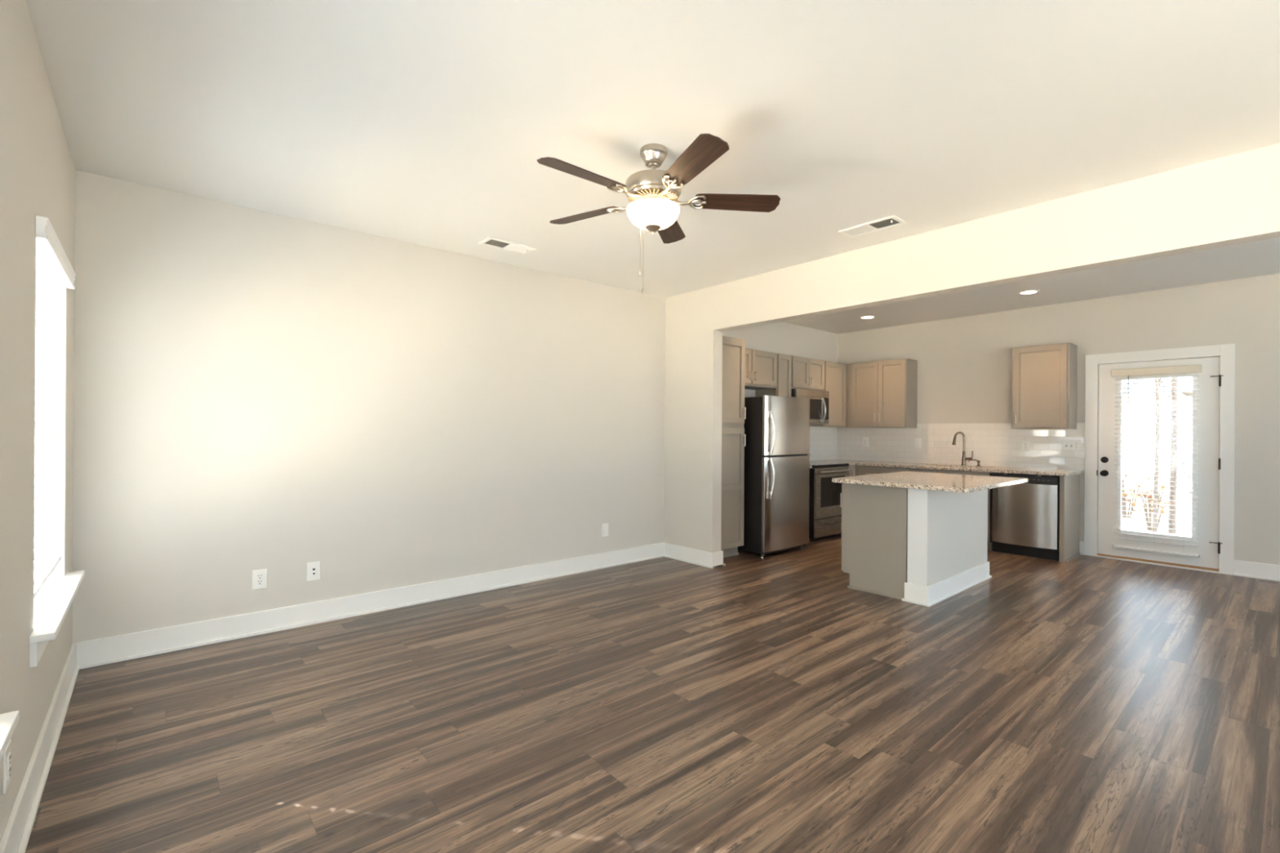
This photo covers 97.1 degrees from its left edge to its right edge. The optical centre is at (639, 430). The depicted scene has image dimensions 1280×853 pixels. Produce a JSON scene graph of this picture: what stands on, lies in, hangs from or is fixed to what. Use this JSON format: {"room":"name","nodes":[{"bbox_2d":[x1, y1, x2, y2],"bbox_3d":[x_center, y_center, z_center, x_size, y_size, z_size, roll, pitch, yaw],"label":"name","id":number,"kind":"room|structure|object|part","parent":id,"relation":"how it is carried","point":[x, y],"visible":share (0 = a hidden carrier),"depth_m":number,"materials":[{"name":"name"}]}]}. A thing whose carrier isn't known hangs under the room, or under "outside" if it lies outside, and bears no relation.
{"room":"empty living room","nodes":[
{"label":"empty living room","id":0,"kind":"room"},
{"bbox_2d":[0,0,75,840],"bbox_3d":[-0.716,-0.048,0.233,0.150,2.687,7.289,0,0,-41],"label":"wall","id":1,"kind":"structure","parent":0,"point":[37,170],"depth_m":1.86,"materials":[{"name":"beige paint"}]},
{"bbox_2d":[3,739,11,794],"bbox_3d":[-1.836,0.975,1.642,0.009,0.124,0.080,0,0,-41],"label":"wall outlet","id":2,"kind":"object","parent":1,"relation":"attached to","point":[7,753],"visible":0.94,"depth_m":1.62,"materials":[{"name":"white plastic"}]},
{"bbox_2d":[7,751,10,780],"bbox_3d":[-1.835,0.975,1.644,0.003,0.068,0.033,0,0,-41],"label":"receptacle","id":3,"kind":"object","parent":2,"relation":"attached to","point":[8,753],"depth_m":1.64,"materials":[{"name":"white plastic"}]},
{"bbox_2d":[0,710,19,760],"bbox_3d":[-1.281,0.037,0.938,0.209,1.578,1.155,0,0,-41],"label":"window","id":4,"kind":"structure","parent":1,"relation":"in","point":[8,721],"depth_m":1.36,"materials":[{"name":"white paint"}]},
{"bbox_2d":[0,642,79,852],"bbox_3d":[-0.655,1.225,0.291,0.030,0.142,7.289,0,0,-41],"label":"baseboard","id":5,"kind":"structure","parent":1,"relation":"attached to","point":[15,838],"depth_m":2.02,"materials":[{"name":"white paint"}]},
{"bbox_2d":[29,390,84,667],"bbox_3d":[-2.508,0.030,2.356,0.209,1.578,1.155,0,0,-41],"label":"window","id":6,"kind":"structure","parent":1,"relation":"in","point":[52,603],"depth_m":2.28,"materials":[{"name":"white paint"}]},
{"bbox_2d":[34,215,75,597],"bbox_3d":[-2.487,-0.072,2.373,0.093,1.388,1.003,0,0,-41],"label":"window blind","id":7,"kind":"object","parent":6,"relation":"attached to","point":[54,268],"visible":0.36,"depth_m":2.36,"materials":[{"name":"white plastic"}]},
{"bbox_3d":[-2.510,0.612,2.364,0.050,0.018,0.927,0,0,-41],"label":"rail","id":8,"kind":"part","parent":7,"relation":"part of","materials":[{"name":"white plastic"}]},
{"bbox_3d":[-2.506,-0.044,2.364,0.054,1.320,0.665,0,0,-41],"label":"ladder cord","id":9,"kind":"part","parent":7,"relation":"part of","materials":[{"name":"white fabric"}]},
{"bbox_3d":[-2.493,0.720,2.373,0.158,0.026,1.155,0,0,-41],"label":"sill","id":10,"kind":"part","parent":6,"relation":"part of","materials":[{"name":"white paint"}]},
{"bbox_2d":[72,169,665,643],"bbox_3d":[-1.474,-0.051,4.542,4.642,2.687,0.222,0,0,-41],"label":"wall","id":11,"kind":"structure","parent":0,"point":[254,389],"depth_m":3.82,"materials":[{"name":"beige paint"}]},
{"bbox_2d":[252,568,267,590],"bbox_3d":[-2.410,0.942,3.584,0.080,0.124,0.009,0,0,-41],"label":"wall outlet","id":12,"kind":"object","parent":11,"relation":"attached to","point":[260,577],"visible":1,"depth_m":3.58,"materials":[{"name":"white plastic"}]},
{"bbox_2d":[257,573,262,585],"bbox_3d":[-2.408,0.942,3.583,0.033,0.068,0.003,0,0,-41],"label":"receptacle","id":13,"kind":"object","parent":12,"relation":"attached to","point":[260,576],"depth_m":3.58,"materials":[{"name":"white plastic"}]},
{"bbox_2d":[306,560,320,581],"bbox_3d":[-2.180,0.938,3.779,0.080,0.124,0.016,0,0,-41],"label":"outlet","id":14,"kind":"object","parent":11,"relation":"attached to","point":[313,568],"visible":1,"depth_m":3.78,"materials":[{"name":"white plastic"}]},
{"bbox_2d":[75,542,664,669],"bbox_3d":[-1.385,1.222,4.459,4.350,0.142,0.030,0,0,-41],"label":"baseboard","id":15,"kind":"structure","parent":11,"relation":"attached to","point":[110,650],"depth_m":3.81,"materials":[{"name":"white paint"}]},
{"bbox_2d":[601,523,608,537],"bbox_3d":[-0.332,0.945,5.383,0.080,0.124,0.008,0,0,-41],"label":"blank plate","id":16,"kind":"object","parent":11,"relation":"attached to","point":[604,526],"visible":1,"depth_m":5.38,"materials":[{"name":"white plastic"}]},
{"bbox_2d":[25,533,1279,852],"bbox_3d":[2.294,1.374,2.891,8.193,0.120,7.661,0,0,-41],"label":"floor","id":17,"kind":"structure","parent":0,"point":[752,703],"depth_m":2.52,"materials":[{"name":"brown wood"}]},
{"bbox_2d":[720,335,746,557],"bbox_3d":[0.721,0.175,5.955,0.521,2.262,0.657,0,0,-41],"label":"pantry cabinet","id":18,"kind":"object","parent":17,"relation":"on","point":[733,409],"visible":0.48,"depth_m":5.78,"materials":[{"name":"beige paint"}]},
{"bbox_3d":[0.840,1.297,5.808,0.521,0.020,0.013,0,0,-41],"label":"shoe moulding","id":19,"kind":"part","parent":18,"relation":"part of","materials":[{"name":"beige paint"}]},
{"bbox_3d":[0.900,0.582,5.735,0.373,0.050,0.016,0,0,-41],"label":"rail","id":20,"kind":"part","parent":18,"relation":"part of","materials":[{"name":"beige paint"}]},
{"bbox_3d":[0.899,0.582,5.737,0.473,1.220,0.020,0,0,-41],"label":"door","id":21,"kind":"part","parent":18,"relation":"part of","materials":[{"name":"beige paint"}]},
{"bbox_3d":[0.905,-0.503,5.737,0.473,0.851,0.020,0,0,-41],"label":"door","id":22,"kind":"part","parent":18,"relation":"part of","materials":[{"name":"beige paint"}]},
{"bbox_3d":[1.079,-0.182,5.853,0.011,0.125,0.037,0,0,-41],"label":"handle","id":23,"kind":"part","parent":18,"relation":"part of","materials":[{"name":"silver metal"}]},
{"bbox_2d":[737,395,811,558],"bbox_3d":[1.368,0.474,6.286,0.828,1.672,0.816,0,0,-41],"label":"refrigerator","id":24,"kind":"object","parent":17,"relation":"on","point":[776,491],"visible":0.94,"depth_m":5.91,"materials":[{"name":"silver metal"}]},
{"bbox_3d":[1.336,0.488,5.776,0.090,0.425,0.040,0,0,36],"label":"handle","id":25,"kind":"part","parent":24,"relation":"part of","materials":[{"name":"silver metal"}]},
{"bbox_3d":[1.339,0.021,5.776,0.090,0.453,0.040,0,0,36],"label":"handle","id":26,"kind":"part","parent":24,"relation":"part of","materials":[{"name":"silver metal"}]},
{"bbox_3d":[1.581,0.759,6.037,0.824,0.972,0.062,0,0,-41],"label":"fridge door","id":27,"kind":"part","parent":24,"relation":"part of","materials":[{"name":"silver metal"}]},
{"bbox_3d":[1.586,-0.052,6.037,0.824,0.617,0.062,0,0,-41],"label":"freezer door","id":28,"kind":"part","parent":24,"relation":"part of","materials":[{"name":"silver metal"}]},
{"bbox_2d":[808,461,852,541],"bbox_3d":[2.153,0.861,7.139,0.770,0.908,0.724,0,0,-41],"label":"range","id":29,"kind":"object","parent":17,"relation":"on","point":[824,508],"visible":0.52,"depth_m":6.79,"materials":[{"name":"silver metal"}]},
{"bbox_3d":[2.348,1.162,6.912,0.762,0.208,0.026,0,0,-41],"label":"storage drawer","id":30,"kind":"part","parent":29,"relation":"part of","materials":[{"name":"silver metal"}]},
{"bbox_2d":[809,461,848,468],"bbox_3d":[2.139,0.425,7.159,0.770,0.036,0.671,0,0,-41],"label":"cooktop","id":31,"kind":"object","parent":29,"relation":"in","point":[815,464],"depth_m":6.95,"materials":[{"name":"black glass"}]},
{"bbox_3d":[2.351,0.783,6.911,0.762,0.525,0.028,0,0,-41],"label":"oven door","id":32,"kind":"part","parent":29,"relation":"part of","materials":[{"name":"silver metal"}]},
{"bbox_3d":[2.349,0.480,6.915,0.758,0.071,0.018,0,0,-41],"label":"control panel","id":33,"kind":"part","parent":29,"relation":"part of","materials":[{"name":"silver metal"}]},
{"bbox_3d":[2.374,0.492,6.886,0.710,0.028,0.057,0,0,-41],"label":"handle","id":34,"kind":"part","parent":29,"relation":"part of","materials":[{"name":"silver metal"}]},
{"bbox_2d":[848,465,855,476],"bbox_3d":[2.532,0.881,7.513,0.269,0.872,0.657,0,0,-41],"label":"base cabinet","id":35,"kind":"object","parent":17,"relation":"on","point":[852,473],"visible":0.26,"depth_m":7.33,"materials":[{"name":"beige paint"}]},
{"bbox_2d":[840,483,991,607],"bbox_3d":[2.413,0.875,4.938,1.340,0.882,0.764,0,0,-41],"label":"kitchen island","id":36,"kind":"object","parent":17,"relation":"on","point":[926,548],"visible":0.84,"depth_m":4.52,"materials":[{"name":"beige paint"}]},
{"bbox_3d":[1.724,0.592,4.826,0.010,0.120,0.030,0,0,-41],"label":"handle","id":37,"kind":"part","parent":36,"relation":"part of","materials":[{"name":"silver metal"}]},
{"bbox_3d":[1.949,0.816,4.989,0.616,0.735,0.020,0,0,-41],"label":"door","id":38,"kind":"part","parent":36,"relation":"part of","materials":[{"name":"beige paint"}]},
{"bbox_3d":[1.890,1.302,4.554,0.013,0.020,0.466,0,0,-41],"label":"shoe moulding","id":39,"kind":"part","parent":36,"relation":"part of","materials":[{"name":"beige paint"}]},
{"bbox_2d":[831,471,1028,493],"bbox_3d":[2.460,0.418,4.777,1.405,0.032,1.047,0,0,-41],"label":"island countertop","id":40,"kind":"structure","parent":36,"relation":"on","point":[963,483],"depth_m":4.54,"materials":[{"name":"stone"}]},
{"bbox_2d":[854,465,991,550],"bbox_3d":[3.332,0.886,7.208,0.657,0.872,2.166,0,0,-41],"label":"base cabinet","id":41,"kind":"object","parent":17,"relation":"on","point":[860,470],"visible":0.19,"depth_m":6.73,"materials":[{"name":"beige paint"}]},
{"bbox_3d":[2.958,0.550,7.211,0.020,0.160,0.430,0,0,-41],"label":"drawer","id":42,"kind":"part","parent":41,"relation":"part of","materials":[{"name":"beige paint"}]},
{"bbox_2d":[809,459,1083,475],"bbox_3d":[3.484,0.434,6.869,0.878,0.032,2.878,0,0,-41],"label":"countertop","id":43,"kind":"structure","parent":41,"relation":"on","point":[851,462],"depth_m":6.54,"materials":[{"name":"stone"}]},
{"bbox_2d":[951,431,973,465],"bbox_3d":[3.908,0.216,6.859,0.226,0.408,0.086,0,0,18],"label":"kitchen faucet","id":44,"kind":"object","parent":43,"relation":"on","point":[964,459],"visible":0.98,"depth_m":6.86,"materials":[{"name":"silver metal"}]},
{"bbox_3d":[3.883,0.133,6.866,0.125,0.243,0.023,0,0,0],"label":"spout","id":45,"kind":"part","parent":44,"relation":"part of","materials":[{"name":"silver metal"}]},
{"bbox_3d":[3.971,0.300,6.822,0.028,0.119,0.090,0,0,-41],"label":"lever handle","id":46,"kind":"part","parent":44,"relation":"part of","materials":[{"name":"silver metal"}]},
{"bbox_2d":[968,459,980,466],"bbox_3d":[3.996,0.381,6.760,0.135,0.079,0.042,0,0,22],"label":"soap dispenser","id":47,"kind":"object","parent":43,"relation":"on","point":[978,461],"visible":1,"depth_m":6.74,"materials":[{"name":"silver metal"}]},
{"bbox_2d":[989,472,1059,560],"bbox_3d":[4.250,0.893,6.147,0.638,0.867,0.618,0,0,-41],"label":"dishwasher","id":48,"kind":"object","parent":17,"relation":"on","point":[1024,517],"visible":0.72,"depth_m":5.91,"materials":[{"name":"silver metal"}]},
{"bbox_3d":[4.094,1.276,6.013,0.045,0.100,0.608,0,0,-41],"label":"kick plate","id":49,"kind":"part","parent":48,"relation":"part of","materials":[{"name":"black plastic"}]},
{"bbox_2d":[1059,474,1079,562],"bbox_3d":[4.495,0.892,5.900,0.626,0.872,0.053,0,0,-41],"label":"end panel","id":50,"kind":"object","parent":17,"relation":"on","point":[1069,486],"visible":0.88,"depth_m":5.81,"materials":[{"name":"beige paint"}]},
{"bbox_3d":[4.511,1.318,5.890,0.588,0.020,0.012,0,0,-41],"label":"shoe moulding","id":51,"kind":"part","parent":50,"relation":"part of","materials":[{"name":"beige paint"}]},
{"bbox_2d":[25,0,1279,297],"bbox_3d":[0.968,-1.440,1.729,4.642,0.120,7.659,0,0,-41],"label":"ceiling","id":52,"kind":"structure","parent":0,"point":[424,122],"depth_m":2.42,"materials":[{"name":"paint"}]},
{"bbox_2d":[478,236,536,254],"bbox_3d":[-0.993,-1.380,4.245,0.385,0.022,0.185,0,0,-41],"label":"ceiling vent","id":53,"kind":"object","parent":52,"relation":"in","point":[491,242],"visible":1,"depth_m":4.24,"materials":[{"name":"white metal"}]},
{"bbox_2d":[537,133,780,294],"bbox_3d":[0.115,-1.035,2.793,1.168,0.700,1.222,0,0,-4],"label":"ceiling fan","id":54,"kind":"object","parent":52,"relation":"hanging from","point":[653,194],"visible":1,"depth_m":2.71,"materials":[{"name":"brown wood"}]},
{"bbox_3d":[-0.254,-1.144,2.517,0.430,0.036,0.133,0,0,-40],"label":"blade","id":55,"kind":"part","parent":54,"relation":"part of","materials":[{"name":"brown wood"}]},
{"bbox_3d":[-0.293,-1.144,3.009,0.430,0.036,0.133,0,0,32],"label":"blade","id":56,"kind":"part","parent":54,"relation":"part of","materials":[{"name":"brown wood"}]},
{"bbox_3d":[0.065,-1.051,2.789,0.262,0.098,0.262,0,0,-41],"label":"lamp shade","id":57,"kind":"part","parent":54,"relation":"part of","materials":[{"name":"white glass"}]},
{"bbox_3d":[0.164,-1.142,3.198,0.133,0.036,0.430,0,0,14],"label":"blade","id":58,"kind":"part","parent":54,"relation":"part of","materials":[{"name":"brown wood"}]},
{"bbox_3d":[0.226,-1.142,2.401,0.133,0.036,0.430,0,0,-22],"label":"blade","id":59,"kind":"part","parent":54,"relation":"part of","materials":[{"name":"brown wood"}]},
{"bbox_3d":[0.484,-1.140,2.822,0.430,0.036,0.133,0,0,-4],"label":"blade","id":60,"kind":"part","parent":54,"relation":"part of","materials":[{"name":"brown wood"}]},
{"bbox_2d":[838,214,906,237],"bbox_3d":[1.562,-1.365,3.806,0.185,0.022,0.385,0,0,-41],"label":"ceiling vent","id":61,"kind":"object","parent":52,"relation":"in","point":[891,221],"visible":1,"depth_m":3.80,"materials":[{"name":"white metal"}]},
{"bbox_2d":[722,321,837,397],"bbox_3d":[1.600,-0.055,7.250,3.551,2.734,0.150,0,0,-41],"label":"wall","id":62,"kind":"structure","parent":0,"point":[780,337],"depth_m":7.47,"materials":[{"name":"beige paint"}]},
{"bbox_2d":[744,347,777,390],"bbox_3d":[1.186,-0.720,6.544,0.960,0.428,0.367,0,0,-41],"label":"upper cabinet","id":63,"kind":"object","parent":62,"relation":"attached to","point":[760,366],"visible":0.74,"depth_m":6.55,"materials":[{"name":"beige paint"}]},
{"bbox_3d":[1.091,-0.730,6.281,0.448,0.386,0.020,0,0,-41],"label":"door","id":64,"kind":"part","parent":63,"relation":"part of","materials":[{"name":"beige paint"}]},
{"bbox_3d":[1.448,-0.728,6.589,0.460,0.386,0.020,0,0,-41],"label":"door","id":65,"kind":"part","parent":63,"relation":"part of","materials":[{"name":"beige paint"}]},
{"bbox_2d":[755,352,791,396],"bbox_3d":[1.658,-0.497,6.954,0.288,0.868,0.367,0,0,-41],"label":"upper cabinet","id":66,"kind":"object","parent":62,"relation":"attached to","point":[783,388],"visible":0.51,"depth_m":6.85,"materials":[{"name":"beige paint"}]},
{"bbox_3d":[1.748,-0.498,6.850,0.264,0.841,0.020,0,0,-41],"label":"door","id":67,"kind":"part","parent":66,"relation":"part of","materials":[{"name":"beige paint"}]},
{"bbox_2d":[790,355,824,391],"bbox_3d":[2.053,-0.725,7.295,0.750,0.408,0.367,0,0,-41],"label":"upper cabinet","id":68,"kind":"object","parent":62,"relation":"attached to","point":[806,373],"visible":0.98,"depth_m":7.16,"materials":[{"name":"beige paint"}]},
{"bbox_3d":[2.006,-0.729,7.072,0.359,0.376,0.020,0,0,-41],"label":"door","id":69,"kind":"part","parent":68,"relation":"part of","materials":[{"name":"beige paint"}]},
{"bbox_2d":[791,388,828,423],"bbox_3d":[2.078,-0.307,7.264,0.742,0.418,0.433,0,0,-41],"label":"microwave","id":70,"kind":"object","parent":68,"relation":"attached to","point":[819,400],"visible":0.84,"depth_m":7.19,"materials":[{"name":"silver metal"}]},
{"bbox_3d":[2.133,-0.262,7.106,0.582,0.330,0.024,0,0,-41],"label":"door","id":71,"kind":"part","parent":70,"relation":"part of","materials":[{"name":"black glass"}]},
{"bbox_3d":[2.365,-0.267,7.264,0.022,0.311,0.057,0,0,-41],"label":"handle","id":72,"kind":"part","parent":70,"relation":"part of","materials":[{"name":"silver metal"}]},
{"bbox_3d":[2.407,-0.119,7.344,0.139,0.047,0.022,0,0,-41],"label":"trim","id":73,"kind":"part","parent":70,"relation":"part of","materials":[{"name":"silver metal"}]},
{"bbox_3d":[2.408,-0.286,7.344,0.139,0.280,0.022,0,0,-41],"label":"control panel","id":74,"kind":"part","parent":70,"relation":"part of","materials":[{"name":"silver metal"}]},
{"bbox_3d":[2.281,-0.727,7.309,0.359,0.376,0.020,0,0,-41],"label":"door","id":75,"kind":"part","parent":68,"relation":"part of","materials":[{"name":"beige paint"}]},
{"bbox_2d":[809,360,846,426],"bbox_3d":[2.669,-0.491,7.829,0.878,0.868,0.367,0,0,-41],"label":"upper cabinet","id":76,"kind":"object","parent":62,"relation":"attached to","point":[835,373],"visible":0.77,"depth_m":7.63,"materials":[{"name":"beige paint"}]},
{"bbox_3d":[2.626,-0.493,7.609,0.503,0.841,0.020,0,0,-41],"label":"door","id":77,"kind":"part","parent":76,"relation":"part of","materials":[{"name":"beige paint"}]},
{"bbox_2d":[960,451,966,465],"bbox_3d":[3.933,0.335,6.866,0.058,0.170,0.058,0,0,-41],"label":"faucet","id":78,"kind":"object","parent":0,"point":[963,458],"depth_m":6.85,"materials":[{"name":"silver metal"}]},
{"bbox_2d":[663,142,1279,552],"bbox_3d":[2.690,-0.026,3.179,0.127,2.687,7.289,0,0,-41],"label":"wall","id":79,"kind":"structure","parent":0,"point":[1234,199],"depth_m":3.84,"materials":[{"name":"beige paint"}]},
{"bbox_2d":[663,542,724,568],"bbox_3d":[0.532,1.234,5.664,0.187,0.142,0.685,0,0,-41],"label":"baseboard","id":80,"kind":"structure","parent":79,"relation":"attached to","point":[710,560],"depth_m":5.54,"materials":[{"name":"white paint"}]},
{"bbox_2d":[782,237,1279,333],"bbox_3d":[4.066,-1.468,4.410,3.551,0.120,7.661,0,0,-41],"label":"ceiling","id":81,"kind":"structure","parent":0,"point":[1262,257],"depth_m":5.53,"materials":[{"name":"paint"}]},
{"bbox_2d":[859,315,875,319],"bbox_3d":[2.832,-1.411,7.031,0.184,0.008,0.184,0,0,-41],"label":"recessed light","id":82,"kind":"object","parent":81,"relation":"in","point":[863,317],"visible":1,"depth_m":7.01,"materials":[{"name":"white paint"}]},
{"bbox_2d":[1017,289,1039,294],"bbox_3d":[3.942,-1.405,5.733,0.184,0.008,0.184,0,0,-41],"label":"recessed light","id":83,"kind":"object","parent":81,"relation":"in","point":[1028,291],"visible":1,"depth_m":5.71,"materials":[{"name":"white"}]},
{"bbox_2d":[837,273,1279,565],"bbox_3d":[5.343,-0.034,5.522,0.150,2.734,7.361,0,0,-41],"label":"wall","id":84,"kind":"structure","parent":0,"point":[965,363],"depth_m":5.76,"materials":[{"name":"beige paint"}]},
{"bbox_2d":[862,437,868,446],"bbox_3d":[3.157,0.156,7.914,0.009,0.124,0.080,0,0,-41],"label":"wall outlet","id":85,"kind":"object","parent":84,"relation":"attached to","point":[865,440],"visible":1,"depth_m":7.91,"materials":[{"name":"white plastic"}]},
{"bbox_2d":[846,358,917,427],"bbox_3d":[3.217,-0.481,7.585,0.367,0.881,0.823,0,0,-41],"label":"upper cabinet","id":86,"kind":"object","parent":84,"relation":"attached to","point":[880,393],"visible":1,"depth_m":7.42,"materials":[{"name":"beige paint"}]},
{"bbox_3d":[3.022,-0.484,7.601,0.020,0.854,0.367,0,0,-41],"label":"door","id":87,"kind":"part","parent":86,"relation":"part of","materials":[{"name":"beige paint"}]},
{"bbox_3d":[3.261,-0.483,7.325,0.020,0.854,0.356,0,0,-41],"label":"door","id":88,"kind":"part","parent":86,"relation":"part of","materials":[{"name":"beige paint"}]},
{"bbox_2d":[915,438,921,448],"bbox_3d":[3.627,0.166,7.371,0.008,0.124,0.080,0,0,-41],"label":"switch plate","id":89,"kind":"object","parent":84,"relation":"attached to","point":[917,441],"visible":1,"depth_m":7.37,"materials":[{"name":"white plastic"}]},
{"bbox_2d":[809,422,1084,470],"bbox_3d":[3.070,0.159,6.506,1.999,0.512,2.899,0,0,-41],"label":"backsplash","id":90,"kind":"structure","parent":84,"relation":"attached to","point":[993,444],"depth_m":7.03,"materials":[{"name":"tile"}]},
{"bbox_2d":[1062,440,1080,451],"bbox_3d":[4.686,0.160,6.141,0.016,0.118,0.165,0,0,-41],"label":"switch plate","id":91,"kind":"object","parent":90,"relation":"attached to","point":[1067,445],"visible":1,"depth_m":6.14,"materials":[{"name":"white plastic"}]},
{"bbox_2d":[1075,442,1078,448],"bbox_3d":[4.717,0.160,6.107,0.003,0.068,0.033,0,0,-41],"label":"receptacle","id":92,"kind":"object","parent":91,"relation":"attached to","point":[1076,443],"depth_m":6.11,"materials":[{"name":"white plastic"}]},
{"bbox_2d":[1021,440,1030,451],"bbox_3d":[4.411,0.172,6.465,0.009,0.124,0.080,0,0,-41],"label":"wall outlet","id":93,"kind":"object","parent":84,"relation":"attached to","point":[1025,444],"visible":1,"depth_m":6.46,"materials":[{"name":"white plastic"}]},
{"bbox_2d":[1011,342,1076,429],"bbox_3d":[4.419,-0.472,6.196,0.367,0.904,0.523,0,0,-41],"label":"upper cabinet","id":94,"kind":"object","parent":84,"relation":"attached to","point":[1044,377],"visible":1,"depth_m":6.08,"materials":[{"name":"beige paint"}]},
{"bbox_3d":[4.154,-0.142,6.248,0.037,0.125,0.011,0,0,-41],"label":"handle","id":95,"kind":"part","parent":94,"relation":"part of","materials":[{"name":"silver metal"}]},
{"bbox_2d":[1097,553,1218,571],"bbox_3d":[5.186,1.316,5.686,0.162,0.033,0.901,0,0,-41],"label":"threshold","id":96,"kind":"object","parent":84,"relation":"attached to","point":[1099,554],"depth_m":5.60,"materials":[{"name":"brown wood"}]},
{"bbox_2d":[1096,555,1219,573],"bbox_3d":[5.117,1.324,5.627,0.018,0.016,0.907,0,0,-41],"label":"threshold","id":97,"kind":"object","parent":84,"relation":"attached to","point":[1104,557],"depth_m":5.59,"materials":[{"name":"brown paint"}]},
{"bbox_2d":[1084,343,1235,575],"bbox_3d":[5.196,0.314,5.690,0.150,2.036,0.907,0,0,-41],"label":"door frame","id":98,"kind":"structure","parent":84,"relation":"attached to","point":[1217,356],"depth_m":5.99,"materials":[{"name":"white paint"}]},
{"bbox_2d":[1096,356,1223,568],"bbox_3d":[5.141,0.299,5.632,0.121,1.993,0.931,0,0,-41],"label":"door","id":99,"kind":"structure","parent":84,"relation":"in","point":[1208,549],"depth_m":5.50,"materials":[{"name":"white paint"}]},
{"bbox_3d":[4.857,0.445,5.919,0.069,0.066,0.066,0,0,-41],"label":"knob","id":100,"kind":"part","parent":99,"relation":"part of","materials":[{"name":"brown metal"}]},
{"bbox_2d":[1111,364,1201,557],"bbox_3d":[5.111,0.286,5.622,0.072,1.835,0.663,0,0,-41],"label":"door blind","id":101,"kind":"object","parent":99,"relation":"attached to","point":[1184,369],"visible":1,"depth_m":5.60,"materials":[{"name":"grey plastic"}]},
{"bbox_3d":[5.115,0.314,5.617,0.054,1.745,0.421,0,0,-41],"label":"ladder cord","id":102,"kind":"part","parent":101,"relation":"part of","materials":[{"name":"white fabric"}]},
{"bbox_3d":[5.109,1.193,5.616,0.050,0.018,0.630,0,0,-41],"label":"rail","id":103,"kind":"part","parent":101,"relation":"part of","materials":[{"name":"white plastic"}]},
{"bbox_3d":[5.160,0.250,5.655,0.062,1.619,0.594,0,0,-41],"label":"glazing frame","id":104,"kind":"part","parent":99,"relation":"part of","materials":[{"name":"clear glass"}]},
{"bbox_2d":[1079,541,1279,582],"bbox_3d":[6.203,1.267,4.382,0.030,0.142,4.502,0,0,-41],"label":"baseboard","id":105,"kind":"structure","parent":84,"relation":"attached to","point":[1242,568],"depth_m":5.11,"materials":[{"name":"white paint"}]},
{"label":"outside","id":106,"kind":"structure","parent":0,"visible":0},
{"bbox_2d":[1121,476,1191,536],"bbox_3d":[26.830,1.891,26.525,59.850,0.150,85.000,0,0,-41],"label":"ground","id":107,"kind":"structure","parent":106,"point":[1188,480],"depth_m":12.34,"materials":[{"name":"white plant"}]},
{"bbox_2d":[1121,462,1151,517],"bbox_3d":[9.643,1.153,11.113,0.666,1.142,0.777,0,0,-41],"label":"shrub","id":108,"kind":"object","parent":107,"relation":"on","point":[1123,495],"visible":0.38,"depth_m":11.13,"materials":[{"name":"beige plant"}]},
{"bbox_2d":[1126,476,1177,530],"bbox_3d":[8.780,1.210,9.652,0.578,1.016,0.586,0,0,-18],"label":"shrub","id":109,"kind":"object","parent":107,"relation":"on","point":[1149,501],"visible":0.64,"depth_m":9.68,"materials":[{"name":"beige plant"}]},
{"bbox_2d":[1151,377,1161,533],"bbox_3d":[7.441,-1.293,8.366,0.135,6.002,0.591,0,0,-21],"label":"tree","id":110,"kind":"object","parent":107,"relation":"on","point":[1159,380],"visible":0.25,"depth_m":8.17,"materials":[{"name":"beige plant"}]},
{"bbox_2d":[1122,378,1192,481],"bbox_3d":[18.342,-0.674,24.657,6.600,4.900,8.900,0,0,-41],"label":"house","id":111,"kind":"structure","parent":107,"relation":"on","point":[1169,388],"depth_m":20.32,"materials":[{"name":"white"}]},
{"bbox_2d":[1168,377,1177,534],"bbox_3d":[7.871,-1.629,8.005,0.138,6.678,0.564,0,0,-41],"label":"tree","id":112,"kind":"object","parent":107,"relation":"on","point":[1175,379],"visible":0.31,"depth_m":8.16,"materials":[{"name":"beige plant"}]},
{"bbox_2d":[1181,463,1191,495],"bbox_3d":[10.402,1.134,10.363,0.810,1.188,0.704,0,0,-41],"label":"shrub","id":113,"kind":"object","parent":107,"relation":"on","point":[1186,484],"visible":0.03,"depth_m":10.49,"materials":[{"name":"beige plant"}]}
]}

